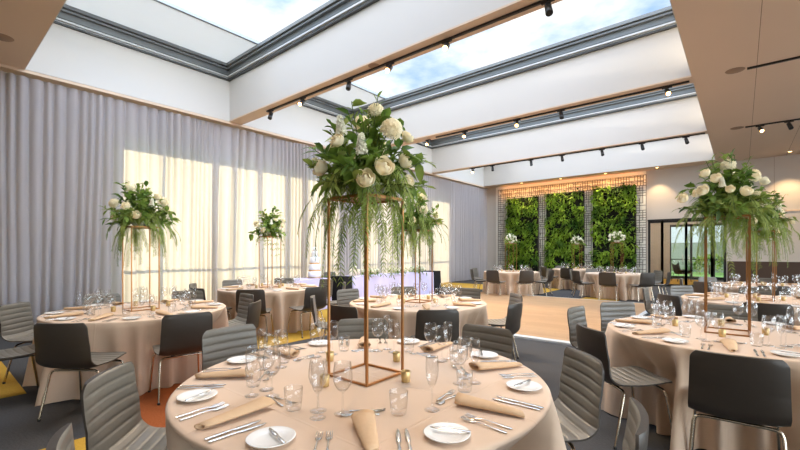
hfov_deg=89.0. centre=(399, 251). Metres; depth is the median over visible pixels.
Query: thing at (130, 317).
plate
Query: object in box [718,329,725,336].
votive holder
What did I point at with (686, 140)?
track spotlight
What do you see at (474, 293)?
banquet chair
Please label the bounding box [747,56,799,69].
track
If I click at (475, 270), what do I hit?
banquet chair
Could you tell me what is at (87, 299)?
banquet chair
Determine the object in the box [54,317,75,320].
plate
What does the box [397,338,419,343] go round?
plate
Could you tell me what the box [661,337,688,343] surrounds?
plate
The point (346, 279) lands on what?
banquet chair
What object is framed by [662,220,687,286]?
door
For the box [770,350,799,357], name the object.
plate
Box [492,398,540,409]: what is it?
knife
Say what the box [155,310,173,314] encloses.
napkin
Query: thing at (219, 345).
banquet chair
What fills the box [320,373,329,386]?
votive holder
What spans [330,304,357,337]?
banquet chair
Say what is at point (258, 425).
knife
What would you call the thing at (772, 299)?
stand
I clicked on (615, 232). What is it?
flower arrangement
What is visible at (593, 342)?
banquet chair
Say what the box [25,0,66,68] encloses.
wall
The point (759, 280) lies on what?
banquet chair
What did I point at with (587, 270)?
banquet chair
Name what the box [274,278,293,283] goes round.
banquet chair
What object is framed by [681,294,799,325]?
tablecloth
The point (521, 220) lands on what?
garden
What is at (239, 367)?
fork
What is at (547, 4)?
track spotlight
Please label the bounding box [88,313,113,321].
napkin
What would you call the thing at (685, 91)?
window
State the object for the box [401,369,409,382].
votive holder
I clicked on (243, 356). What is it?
plate
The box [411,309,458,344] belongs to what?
banquet chair
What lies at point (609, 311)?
banquet chair
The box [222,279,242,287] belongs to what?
banquet chair
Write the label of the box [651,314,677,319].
napkin
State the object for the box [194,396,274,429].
napkin
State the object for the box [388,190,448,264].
flower arrangement
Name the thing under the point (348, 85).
track spotlight
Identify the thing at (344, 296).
banquet chair
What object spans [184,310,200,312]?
plate
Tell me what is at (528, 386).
plate
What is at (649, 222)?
window
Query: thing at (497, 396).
knife
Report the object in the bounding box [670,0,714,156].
wall
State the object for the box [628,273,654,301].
banquet chair
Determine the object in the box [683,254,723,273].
shrub
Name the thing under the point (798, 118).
track
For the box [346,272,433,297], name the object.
tablecloth
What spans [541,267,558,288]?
banquet chair
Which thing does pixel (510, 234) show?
flower arrangement
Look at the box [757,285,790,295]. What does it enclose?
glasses
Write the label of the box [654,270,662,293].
banquet chair
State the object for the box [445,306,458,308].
plate
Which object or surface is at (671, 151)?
wall
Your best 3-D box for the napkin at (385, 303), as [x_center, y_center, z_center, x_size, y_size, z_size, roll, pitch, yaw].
[-0.246,0.646,4.972,0.097,0.042,0.314,0,0,39]
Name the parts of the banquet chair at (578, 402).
leg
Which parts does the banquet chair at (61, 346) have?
leg, leg, leg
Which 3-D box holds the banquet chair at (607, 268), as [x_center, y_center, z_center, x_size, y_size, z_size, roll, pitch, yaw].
[8.086,1.000,16.121,0.580,0.835,0.492,0,0,-8]
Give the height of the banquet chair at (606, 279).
0.835 m
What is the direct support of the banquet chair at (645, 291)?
on the floor
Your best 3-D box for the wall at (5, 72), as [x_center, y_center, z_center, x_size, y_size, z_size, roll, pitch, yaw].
[-3.092,-1.005,13.234,0.250,4.850,23.900,0,0,40]
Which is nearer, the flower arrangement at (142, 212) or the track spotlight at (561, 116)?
the flower arrangement at (142, 212)
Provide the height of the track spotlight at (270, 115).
0.231 m
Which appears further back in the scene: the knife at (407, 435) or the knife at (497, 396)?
the knife at (497, 396)
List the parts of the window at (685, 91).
frame rail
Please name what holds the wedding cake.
on the tablecloth at (310, 281)
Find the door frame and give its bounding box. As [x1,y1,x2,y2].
[648,217,703,220]
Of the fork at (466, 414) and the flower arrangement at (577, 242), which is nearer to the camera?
the fork at (466, 414)
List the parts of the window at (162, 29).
frame rail, roof panel, frame rail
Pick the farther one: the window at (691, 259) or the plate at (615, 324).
the window at (691, 259)
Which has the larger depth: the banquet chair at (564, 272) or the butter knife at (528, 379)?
the banquet chair at (564, 272)
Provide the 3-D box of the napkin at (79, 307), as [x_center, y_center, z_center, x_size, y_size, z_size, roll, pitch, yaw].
[-3.743,0.646,4.733,0.317,0.042,0.096,0,0,-1]
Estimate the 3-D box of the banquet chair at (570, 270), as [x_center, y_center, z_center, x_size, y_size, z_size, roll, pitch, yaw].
[5.941,1.000,13.511,0.580,0.835,0.492,0,0,35]
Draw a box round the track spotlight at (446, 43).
[442,39,451,51]
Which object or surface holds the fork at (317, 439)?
on the tablecloth at (539, 429)
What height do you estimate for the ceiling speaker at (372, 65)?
0.007 m
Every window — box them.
[53,0,379,81]
[297,6,676,120]
[415,83,696,148]
[648,221,663,283]
[670,223,723,279]
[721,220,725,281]
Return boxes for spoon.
[266,396,283,405]
[341,413,379,416]
[436,395,455,403]
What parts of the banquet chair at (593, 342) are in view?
leg, leg, leg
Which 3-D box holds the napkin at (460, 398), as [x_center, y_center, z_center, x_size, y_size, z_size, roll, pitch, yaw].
[0.372,0.646,1.718,0.314,0.042,0.097,0,0,34]
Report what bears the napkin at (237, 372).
on the tablecloth at (539, 429)
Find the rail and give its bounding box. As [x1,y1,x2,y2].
[0,63,490,188]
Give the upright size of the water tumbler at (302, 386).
0.096 m
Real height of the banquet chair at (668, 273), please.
0.835 m
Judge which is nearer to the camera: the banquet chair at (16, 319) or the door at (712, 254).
the banquet chair at (16, 319)
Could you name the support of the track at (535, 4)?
attached to the beam at (384, 31)
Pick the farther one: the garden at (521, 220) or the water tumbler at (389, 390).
the garden at (521, 220)
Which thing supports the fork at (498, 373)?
on the tablecloth at (539, 429)
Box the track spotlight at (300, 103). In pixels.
[298,97,305,105]
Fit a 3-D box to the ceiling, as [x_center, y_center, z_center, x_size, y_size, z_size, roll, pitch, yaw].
[6.439,-2.830,10.980,17.650,1.700,32.700,0,0,40]
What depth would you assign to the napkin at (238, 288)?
7.13 m
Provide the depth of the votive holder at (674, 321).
3.66 m
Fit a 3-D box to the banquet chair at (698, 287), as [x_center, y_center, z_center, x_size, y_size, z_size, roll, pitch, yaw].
[6.156,1.000,7.981,0.580,0.835,0.492,0,0,-6]
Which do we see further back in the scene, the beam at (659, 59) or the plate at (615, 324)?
the beam at (659, 59)
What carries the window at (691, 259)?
in the wall at (655, 227)
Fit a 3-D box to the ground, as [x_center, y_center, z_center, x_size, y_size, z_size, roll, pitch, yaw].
[11.623,1.605,29.409,140.000,0.330,180.000,0,0,40]
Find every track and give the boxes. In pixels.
[266,0,546,111]
[436,80,688,137]
[470,133,704,168]
[745,118,799,127]
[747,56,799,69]
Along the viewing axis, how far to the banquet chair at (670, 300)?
5.51 m
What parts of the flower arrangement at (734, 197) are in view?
stock flower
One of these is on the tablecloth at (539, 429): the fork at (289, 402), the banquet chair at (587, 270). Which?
the fork at (289, 402)
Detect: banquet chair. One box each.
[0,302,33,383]
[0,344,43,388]
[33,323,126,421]
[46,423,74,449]
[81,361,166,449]
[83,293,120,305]
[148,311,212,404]
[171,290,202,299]
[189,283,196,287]
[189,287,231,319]
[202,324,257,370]
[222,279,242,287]
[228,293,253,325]
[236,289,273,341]
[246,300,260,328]
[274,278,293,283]
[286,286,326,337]
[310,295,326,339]
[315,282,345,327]
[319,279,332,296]
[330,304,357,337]
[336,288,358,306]
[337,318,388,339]
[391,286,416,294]
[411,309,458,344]
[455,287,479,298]
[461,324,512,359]
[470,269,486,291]
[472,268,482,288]
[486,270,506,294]
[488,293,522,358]
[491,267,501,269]
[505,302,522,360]
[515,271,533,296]
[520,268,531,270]
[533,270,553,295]
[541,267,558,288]
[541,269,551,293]
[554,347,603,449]
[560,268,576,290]
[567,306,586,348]
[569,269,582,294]
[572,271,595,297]
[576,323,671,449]
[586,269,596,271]
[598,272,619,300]
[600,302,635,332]
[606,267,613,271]
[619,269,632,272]
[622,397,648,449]
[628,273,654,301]
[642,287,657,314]
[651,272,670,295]
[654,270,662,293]
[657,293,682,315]
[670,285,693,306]
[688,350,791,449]
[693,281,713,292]
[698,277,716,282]
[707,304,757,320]
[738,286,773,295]
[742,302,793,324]
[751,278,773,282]
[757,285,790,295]
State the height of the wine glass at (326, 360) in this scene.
0.215 m
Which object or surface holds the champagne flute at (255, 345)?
on the tablecloth at (539, 429)
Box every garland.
[361,268,380,278]
[385,267,408,278]
[409,265,426,274]
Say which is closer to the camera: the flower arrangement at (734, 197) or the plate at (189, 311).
the flower arrangement at (734, 197)
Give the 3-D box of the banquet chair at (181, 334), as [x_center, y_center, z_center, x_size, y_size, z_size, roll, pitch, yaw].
[-2.178,1.000,4.058,0.492,0.835,0.580,0,0,-41]
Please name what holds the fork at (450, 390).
on the tablecloth at (539, 429)
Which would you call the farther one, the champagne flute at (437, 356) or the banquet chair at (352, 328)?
the banquet chair at (352, 328)
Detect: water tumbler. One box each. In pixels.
[284,386,302,411]
[389,390,407,416]
[456,371,472,392]
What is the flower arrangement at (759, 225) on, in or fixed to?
on the stand at (772, 299)
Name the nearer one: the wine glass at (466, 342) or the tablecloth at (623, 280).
the wine glass at (466, 342)
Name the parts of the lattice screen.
light strip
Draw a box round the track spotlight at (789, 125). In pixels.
[784,121,793,129]
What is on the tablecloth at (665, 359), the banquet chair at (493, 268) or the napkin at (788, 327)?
the napkin at (788, 327)
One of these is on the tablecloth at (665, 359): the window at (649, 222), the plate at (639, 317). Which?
the plate at (639, 317)
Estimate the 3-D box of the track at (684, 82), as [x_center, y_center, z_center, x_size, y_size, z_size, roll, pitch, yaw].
[3.430,-3.412,10.124,6.160,0.034,0.040,0,0,40]
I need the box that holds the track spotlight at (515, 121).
[513,119,520,126]
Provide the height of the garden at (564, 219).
4.312 m
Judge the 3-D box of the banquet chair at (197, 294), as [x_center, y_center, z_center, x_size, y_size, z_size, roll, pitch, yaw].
[-3.152,1.000,5.887,0.492,0.835,0.580,0,0,-10]
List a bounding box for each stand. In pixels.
[122,226,159,311]
[259,236,280,287]
[327,193,403,386]
[405,229,432,302]
[505,243,516,271]
[704,214,750,336]
[746,230,774,301]
[756,237,776,285]
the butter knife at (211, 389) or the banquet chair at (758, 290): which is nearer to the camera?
the butter knife at (211, 389)
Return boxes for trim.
[496,171,645,278]
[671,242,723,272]
[727,261,799,283]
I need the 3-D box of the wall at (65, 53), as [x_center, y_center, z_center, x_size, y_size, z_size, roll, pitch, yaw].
[-1.403,-4.158,14.506,0.162,1.444,17.780,0,0,40]
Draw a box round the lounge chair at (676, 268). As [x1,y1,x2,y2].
[671,261,692,281]
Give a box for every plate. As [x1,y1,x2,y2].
[44,311,63,314]
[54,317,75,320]
[121,316,140,319]
[176,388,217,401]
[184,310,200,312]
[227,355,256,363]
[245,426,295,447]
[308,340,331,345]
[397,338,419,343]
[423,422,470,443]
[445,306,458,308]
[471,351,497,357]
[506,379,541,391]
[613,323,633,327]
[630,315,649,318]
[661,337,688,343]
[682,315,700,318]
[724,301,740,303]
[763,321,785,325]
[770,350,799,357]
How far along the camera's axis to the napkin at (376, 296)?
5.89 m
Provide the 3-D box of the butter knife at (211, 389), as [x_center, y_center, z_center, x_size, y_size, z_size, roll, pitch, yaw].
[-0.913,0.649,1.850,0.020,0.004,0.150,0,0,19]
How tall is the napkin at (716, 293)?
0.042 m
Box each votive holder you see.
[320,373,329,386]
[326,351,333,361]
[393,351,400,361]
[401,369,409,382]
[672,319,677,325]
[718,319,724,326]
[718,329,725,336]
[762,327,769,335]
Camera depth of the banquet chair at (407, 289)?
6.88 m
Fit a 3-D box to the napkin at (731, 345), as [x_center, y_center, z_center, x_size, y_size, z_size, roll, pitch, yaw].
[2.292,0.646,2.830,0.097,0.042,0.314,0,0,36]
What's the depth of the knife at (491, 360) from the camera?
2.49 m
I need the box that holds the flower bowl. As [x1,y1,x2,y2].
[346,182,384,194]
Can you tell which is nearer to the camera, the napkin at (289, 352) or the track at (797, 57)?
the napkin at (289, 352)
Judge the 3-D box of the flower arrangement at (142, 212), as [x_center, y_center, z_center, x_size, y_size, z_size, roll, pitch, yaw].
[-3.014,-0.300,4.774,0.810,1.072,0.823,0,0,13]
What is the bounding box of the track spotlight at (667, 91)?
[662,86,671,95]
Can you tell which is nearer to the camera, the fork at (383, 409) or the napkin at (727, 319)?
the fork at (383, 409)
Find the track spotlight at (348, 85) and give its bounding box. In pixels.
[345,78,352,90]
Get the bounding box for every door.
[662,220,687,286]
[685,219,713,286]
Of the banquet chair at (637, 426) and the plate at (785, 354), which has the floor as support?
the banquet chair at (637, 426)
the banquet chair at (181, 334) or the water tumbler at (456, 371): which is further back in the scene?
the banquet chair at (181, 334)
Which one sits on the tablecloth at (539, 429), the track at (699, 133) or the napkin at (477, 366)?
the napkin at (477, 366)
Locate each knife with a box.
[176,386,223,388]
[180,384,225,386]
[185,389,211,400]
[204,420,260,439]
[208,423,265,441]
[269,428,285,443]
[396,428,401,449]
[404,429,412,449]
[430,426,470,432]
[480,360,513,361]
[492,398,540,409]
[497,396,543,407]
[513,379,530,385]
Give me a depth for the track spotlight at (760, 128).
10.87 m
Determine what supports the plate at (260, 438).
on the tablecloth at (539, 429)
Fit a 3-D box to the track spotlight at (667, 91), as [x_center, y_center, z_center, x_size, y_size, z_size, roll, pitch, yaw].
[5.472,-3.291,8.351,0.180,0.209,0.193,0,0,40]
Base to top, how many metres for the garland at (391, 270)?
0.382 m
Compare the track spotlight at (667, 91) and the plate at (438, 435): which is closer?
the plate at (438, 435)
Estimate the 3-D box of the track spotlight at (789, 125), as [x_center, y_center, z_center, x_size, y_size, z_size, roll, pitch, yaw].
[10.092,-3.279,10.556,0.180,0.231,0.158,0,0,40]
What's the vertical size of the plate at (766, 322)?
0.017 m
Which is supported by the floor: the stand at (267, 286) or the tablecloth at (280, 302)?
the tablecloth at (280, 302)
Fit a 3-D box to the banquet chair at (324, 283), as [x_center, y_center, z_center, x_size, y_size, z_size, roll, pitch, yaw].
[-1.745,1.000,8.581,0.492,0.835,0.580,0,0,40]
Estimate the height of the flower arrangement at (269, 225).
1.097 m
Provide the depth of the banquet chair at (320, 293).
6.83 m
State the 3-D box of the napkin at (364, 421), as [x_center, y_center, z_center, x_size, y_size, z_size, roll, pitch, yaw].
[-0.122,0.646,1.472,0.097,0.042,0.314,0,0,-10]
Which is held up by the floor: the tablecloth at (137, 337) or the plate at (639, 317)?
the tablecloth at (137, 337)
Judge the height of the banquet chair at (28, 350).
0.835 m
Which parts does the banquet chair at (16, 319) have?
leg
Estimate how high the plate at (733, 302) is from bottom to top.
0.017 m
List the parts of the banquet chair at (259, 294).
leg, leg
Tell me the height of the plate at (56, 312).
0.017 m
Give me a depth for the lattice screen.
18.62 m
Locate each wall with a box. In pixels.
[5,72,477,187]
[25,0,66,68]
[25,23,483,185]
[484,134,714,185]
[487,154,799,281]
[651,221,719,277]
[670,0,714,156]
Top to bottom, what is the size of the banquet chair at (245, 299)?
0.835 m
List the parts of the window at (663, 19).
frame rail, roof panel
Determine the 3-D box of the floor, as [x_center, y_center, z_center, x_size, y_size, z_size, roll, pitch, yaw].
[6.439,1.504,10.980,17.650,0.232,32.700,0,0,40]
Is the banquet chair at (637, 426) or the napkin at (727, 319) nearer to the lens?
the banquet chair at (637, 426)
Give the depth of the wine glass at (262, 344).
1.97 m
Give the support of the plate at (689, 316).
on the tablecloth at (665, 359)
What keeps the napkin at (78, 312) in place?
on the tablecloth at (137, 337)
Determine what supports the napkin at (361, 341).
on the tablecloth at (539, 429)
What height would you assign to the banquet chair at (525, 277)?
0.835 m
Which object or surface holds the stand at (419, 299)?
on the tablecloth at (477, 314)
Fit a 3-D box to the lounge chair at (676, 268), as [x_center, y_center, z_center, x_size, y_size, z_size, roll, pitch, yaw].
[13.717,0.938,19.829,0.652,0.970,0.720,0,0,10]
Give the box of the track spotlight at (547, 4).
[541,0,554,16]
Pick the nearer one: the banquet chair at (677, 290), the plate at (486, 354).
the plate at (486, 354)
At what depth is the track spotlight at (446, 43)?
6.46 m
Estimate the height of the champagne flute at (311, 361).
0.229 m
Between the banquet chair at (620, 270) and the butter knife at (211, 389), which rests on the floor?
the banquet chair at (620, 270)
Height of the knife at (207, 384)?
0.004 m
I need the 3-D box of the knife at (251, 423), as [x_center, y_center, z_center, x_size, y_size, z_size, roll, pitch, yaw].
[-0.623,0.665,1.528,0.020,0.004,0.220,0,0,41]
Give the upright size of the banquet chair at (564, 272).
0.835 m
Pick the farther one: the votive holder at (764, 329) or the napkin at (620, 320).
the napkin at (620, 320)
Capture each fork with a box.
[175,401,224,417]
[179,404,228,420]
[205,367,241,369]
[274,396,297,403]
[314,431,322,449]
[325,430,332,449]
[350,408,384,411]
[436,389,454,399]
[460,416,506,432]
[465,413,512,428]
[498,373,533,375]
[502,375,536,377]
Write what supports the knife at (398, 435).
on the tablecloth at (539, 429)
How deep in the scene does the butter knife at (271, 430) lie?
1.44 m
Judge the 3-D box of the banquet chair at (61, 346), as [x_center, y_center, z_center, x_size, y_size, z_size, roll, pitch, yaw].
[-2.792,1.000,3.591,0.492,0.835,0.580,0,0,0]
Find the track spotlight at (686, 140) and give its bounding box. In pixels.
[682,136,689,143]
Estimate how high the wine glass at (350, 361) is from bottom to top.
0.215 m
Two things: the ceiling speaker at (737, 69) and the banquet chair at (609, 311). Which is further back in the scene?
the ceiling speaker at (737, 69)
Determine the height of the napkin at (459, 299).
0.042 m
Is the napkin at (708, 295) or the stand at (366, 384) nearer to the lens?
the stand at (366, 384)
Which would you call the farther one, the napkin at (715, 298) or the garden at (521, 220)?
the garden at (521, 220)
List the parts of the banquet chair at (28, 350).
leg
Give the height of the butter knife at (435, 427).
0.004 m
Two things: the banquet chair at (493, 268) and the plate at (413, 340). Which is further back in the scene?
the banquet chair at (493, 268)
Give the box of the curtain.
[0,70,486,324]
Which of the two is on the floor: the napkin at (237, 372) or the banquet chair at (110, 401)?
the banquet chair at (110, 401)
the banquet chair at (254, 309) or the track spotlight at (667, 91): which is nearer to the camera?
the banquet chair at (254, 309)
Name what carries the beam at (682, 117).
attached to the ceiling
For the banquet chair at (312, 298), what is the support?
on the floor
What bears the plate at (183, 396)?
on the tablecloth at (539, 429)
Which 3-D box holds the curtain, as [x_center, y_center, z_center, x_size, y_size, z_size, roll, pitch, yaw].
[-2.873,-0.965,12.866,0.318,4.730,23.179,0,0,40]
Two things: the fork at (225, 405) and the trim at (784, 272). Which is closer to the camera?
the fork at (225, 405)
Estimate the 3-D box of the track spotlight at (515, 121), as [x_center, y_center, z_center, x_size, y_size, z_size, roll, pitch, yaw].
[2.982,-3.291,10.440,0.180,0.209,0.193,0,0,40]
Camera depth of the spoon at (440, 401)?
1.81 m
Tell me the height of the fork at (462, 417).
0.008 m
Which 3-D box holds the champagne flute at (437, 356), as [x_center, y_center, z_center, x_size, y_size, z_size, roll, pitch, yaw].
[0.136,0.555,1.724,0.066,0.229,0.066,0,0,-26]
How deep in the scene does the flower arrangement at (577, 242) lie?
15.91 m
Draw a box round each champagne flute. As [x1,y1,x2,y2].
[244,345,257,397]
[310,361,325,420]
[424,356,439,412]
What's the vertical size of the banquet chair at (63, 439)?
0.835 m
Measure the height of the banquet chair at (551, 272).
0.835 m
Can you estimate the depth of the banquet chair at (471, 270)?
13.75 m
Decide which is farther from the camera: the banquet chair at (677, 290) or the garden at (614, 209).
the garden at (614, 209)
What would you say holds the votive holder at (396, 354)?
on the tablecloth at (539, 429)
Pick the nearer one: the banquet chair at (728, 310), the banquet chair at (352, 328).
the banquet chair at (352, 328)
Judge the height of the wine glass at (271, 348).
0.215 m
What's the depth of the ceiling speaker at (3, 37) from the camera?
6.52 m
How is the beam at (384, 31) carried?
attached to the ceiling
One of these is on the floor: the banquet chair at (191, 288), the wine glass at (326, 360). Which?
the banquet chair at (191, 288)
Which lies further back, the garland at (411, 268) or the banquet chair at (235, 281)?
the garland at (411, 268)
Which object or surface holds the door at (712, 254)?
in the wall at (663, 185)
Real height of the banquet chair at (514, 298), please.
0.835 m
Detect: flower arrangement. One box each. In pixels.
[100,180,180,269]
[248,206,286,259]
[297,90,436,287]
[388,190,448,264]
[504,231,519,248]
[571,234,584,249]
[608,230,625,246]
[671,148,791,276]
[723,187,799,268]
[757,226,787,247]
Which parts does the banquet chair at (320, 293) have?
leg, leg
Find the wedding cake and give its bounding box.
[307,247,321,277]
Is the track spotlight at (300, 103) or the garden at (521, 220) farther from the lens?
the garden at (521, 220)
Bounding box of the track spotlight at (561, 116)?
[557,109,564,119]
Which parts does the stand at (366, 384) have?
plate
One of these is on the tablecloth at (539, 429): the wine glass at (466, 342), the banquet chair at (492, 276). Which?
the wine glass at (466, 342)
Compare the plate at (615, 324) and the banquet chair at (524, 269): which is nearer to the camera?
the plate at (615, 324)
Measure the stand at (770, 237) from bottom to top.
0.966 m
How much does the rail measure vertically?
0.053 m
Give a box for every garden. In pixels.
[503,195,539,271]
[542,188,586,268]
[588,183,638,272]
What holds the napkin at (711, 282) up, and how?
on the tablecloth at (724, 288)
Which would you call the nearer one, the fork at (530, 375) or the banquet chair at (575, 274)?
the fork at (530, 375)
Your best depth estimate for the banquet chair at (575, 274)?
12.58 m
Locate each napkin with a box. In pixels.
[44,311,83,318]
[64,306,91,309]
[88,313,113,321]
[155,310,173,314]
[161,299,177,302]
[188,300,213,303]
[191,305,217,307]
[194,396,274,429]
[195,368,252,377]
[226,287,242,290]
[267,347,299,356]
[300,285,316,286]
[351,409,378,449]
[353,299,375,301]
[357,336,370,347]
[370,295,386,297]
[370,302,390,307]
[420,341,452,351]
[422,304,429,309]
[453,302,475,305]
[455,392,524,417]
[458,298,480,300]
[468,362,521,370]
[615,319,651,323]
[632,328,670,334]
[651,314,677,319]
[684,294,709,296]
[702,297,725,299]
[707,292,724,294]
[711,282,729,283]
[720,338,737,351]
[724,317,735,322]
[781,325,799,329]
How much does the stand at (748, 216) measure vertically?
0.966 m
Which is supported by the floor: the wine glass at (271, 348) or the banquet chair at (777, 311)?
the banquet chair at (777, 311)
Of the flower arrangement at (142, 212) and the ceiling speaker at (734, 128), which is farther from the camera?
the ceiling speaker at (734, 128)
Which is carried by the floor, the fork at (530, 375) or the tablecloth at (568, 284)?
the tablecloth at (568, 284)
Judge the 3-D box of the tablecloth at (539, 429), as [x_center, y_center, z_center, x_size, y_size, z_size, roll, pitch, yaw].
[-0.145,1.044,2.251,2.116,0.748,1.996,0,0,40]
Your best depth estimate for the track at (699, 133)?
13.56 m
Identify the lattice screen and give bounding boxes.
[498,174,646,278]
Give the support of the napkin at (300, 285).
on the tablecloth at (280, 302)
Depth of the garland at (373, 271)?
11.10 m
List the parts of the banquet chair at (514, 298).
leg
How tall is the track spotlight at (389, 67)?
0.209 m
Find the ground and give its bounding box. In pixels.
[671,271,723,276]
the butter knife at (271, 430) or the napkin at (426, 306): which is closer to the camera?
the butter knife at (271, 430)
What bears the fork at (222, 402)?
on the tablecloth at (539, 429)
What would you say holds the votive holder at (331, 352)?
on the tablecloth at (539, 429)
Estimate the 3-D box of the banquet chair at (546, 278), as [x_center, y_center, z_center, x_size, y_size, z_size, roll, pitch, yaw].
[4.946,1.000,14.116,0.580,0.835,0.492,0,0,-3]
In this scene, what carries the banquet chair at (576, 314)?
on the floor
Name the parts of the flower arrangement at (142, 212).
stock flower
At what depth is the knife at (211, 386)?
1.99 m
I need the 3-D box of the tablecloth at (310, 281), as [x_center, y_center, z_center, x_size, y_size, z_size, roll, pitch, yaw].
[-2.354,1.034,10.030,0.790,0.748,1.190,0,0,40]
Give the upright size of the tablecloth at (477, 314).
0.748 m
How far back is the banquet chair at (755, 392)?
2.29 m
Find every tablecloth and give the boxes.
[22,300,228,405]
[165,339,566,449]
[217,284,318,336]
[293,278,331,309]
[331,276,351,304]
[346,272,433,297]
[349,295,488,345]
[423,270,441,293]
[482,270,543,294]
[550,268,588,289]
[579,272,652,300]
[601,316,799,449]
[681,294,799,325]
[713,282,799,296]
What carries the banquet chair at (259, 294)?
on the floor
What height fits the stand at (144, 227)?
0.966 m
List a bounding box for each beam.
[229,0,561,124]
[353,27,693,148]
[432,96,707,173]
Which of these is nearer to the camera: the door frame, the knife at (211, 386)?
the knife at (211, 386)
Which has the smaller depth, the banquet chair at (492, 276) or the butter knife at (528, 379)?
the butter knife at (528, 379)
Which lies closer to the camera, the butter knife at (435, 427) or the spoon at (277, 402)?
the butter knife at (435, 427)
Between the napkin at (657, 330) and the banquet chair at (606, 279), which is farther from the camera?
the banquet chair at (606, 279)
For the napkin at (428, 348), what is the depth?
2.75 m
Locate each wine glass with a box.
[257,344,274,391]
[262,348,280,398]
[308,360,327,413]
[333,361,352,416]
[452,342,467,385]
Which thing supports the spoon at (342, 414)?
on the tablecloth at (539, 429)
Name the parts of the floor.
edge trim, edge trim, edge trim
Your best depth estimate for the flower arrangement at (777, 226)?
7.96 m
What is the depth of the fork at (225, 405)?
1.70 m
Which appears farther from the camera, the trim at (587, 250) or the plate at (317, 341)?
the trim at (587, 250)
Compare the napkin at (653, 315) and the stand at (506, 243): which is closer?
the napkin at (653, 315)
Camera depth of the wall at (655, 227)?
22.54 m
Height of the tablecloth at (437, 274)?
0.768 m
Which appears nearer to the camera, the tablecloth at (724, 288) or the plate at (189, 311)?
the plate at (189, 311)
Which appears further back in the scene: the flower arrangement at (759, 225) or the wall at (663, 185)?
the wall at (663, 185)
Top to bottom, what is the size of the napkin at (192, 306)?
0.042 m
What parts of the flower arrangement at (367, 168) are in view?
stock flower, stock flower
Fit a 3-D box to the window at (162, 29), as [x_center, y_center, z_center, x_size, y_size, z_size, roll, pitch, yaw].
[-2.106,-4.710,6.101,9.590,0.460,4.000,0,0,40]
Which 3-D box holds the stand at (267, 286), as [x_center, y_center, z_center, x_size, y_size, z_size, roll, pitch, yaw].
[-2.459,0.186,7.700,0.294,0.966,0.294,0,0,39]
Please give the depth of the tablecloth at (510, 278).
13.32 m
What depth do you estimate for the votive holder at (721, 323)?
3.65 m
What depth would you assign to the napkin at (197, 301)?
5.30 m
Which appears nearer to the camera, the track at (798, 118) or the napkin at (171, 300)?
the napkin at (171, 300)
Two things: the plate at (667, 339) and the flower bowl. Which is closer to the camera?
the flower bowl
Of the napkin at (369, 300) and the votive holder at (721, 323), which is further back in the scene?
the napkin at (369, 300)
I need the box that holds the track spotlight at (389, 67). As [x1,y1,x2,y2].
[385,62,393,72]
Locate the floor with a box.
[0,278,723,449]
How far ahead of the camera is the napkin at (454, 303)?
5.04 m
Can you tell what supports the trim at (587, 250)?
attached to the wall at (663, 185)
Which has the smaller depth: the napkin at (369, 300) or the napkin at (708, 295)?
the napkin at (369, 300)
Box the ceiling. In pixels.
[0,0,799,188]
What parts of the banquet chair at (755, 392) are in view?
leg, leg, leg, leg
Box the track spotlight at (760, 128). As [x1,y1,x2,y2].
[756,125,764,132]
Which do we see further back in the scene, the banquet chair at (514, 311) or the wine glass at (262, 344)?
the banquet chair at (514, 311)
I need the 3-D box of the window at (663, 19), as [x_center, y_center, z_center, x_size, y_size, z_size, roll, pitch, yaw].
[0.719,-4.710,9.468,9.590,0.460,4.090,0,0,40]
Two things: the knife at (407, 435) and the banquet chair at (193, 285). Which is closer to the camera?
the knife at (407, 435)
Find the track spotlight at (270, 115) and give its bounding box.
[268,110,273,119]
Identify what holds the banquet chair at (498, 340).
on the floor
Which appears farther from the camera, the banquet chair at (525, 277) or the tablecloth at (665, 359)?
the banquet chair at (525, 277)
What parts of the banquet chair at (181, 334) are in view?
leg, leg, leg, leg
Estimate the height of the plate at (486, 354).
0.017 m
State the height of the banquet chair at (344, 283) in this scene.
0.835 m
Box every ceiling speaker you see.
[0,33,13,41]
[368,63,378,67]
[725,67,744,73]
[731,126,743,129]
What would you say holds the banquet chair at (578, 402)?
on the floor
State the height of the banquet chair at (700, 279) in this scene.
0.835 m
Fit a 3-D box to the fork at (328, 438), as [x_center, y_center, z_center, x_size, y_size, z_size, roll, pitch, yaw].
[-0.248,0.663,1.403,0.025,0.008,0.200,0,0,-6]

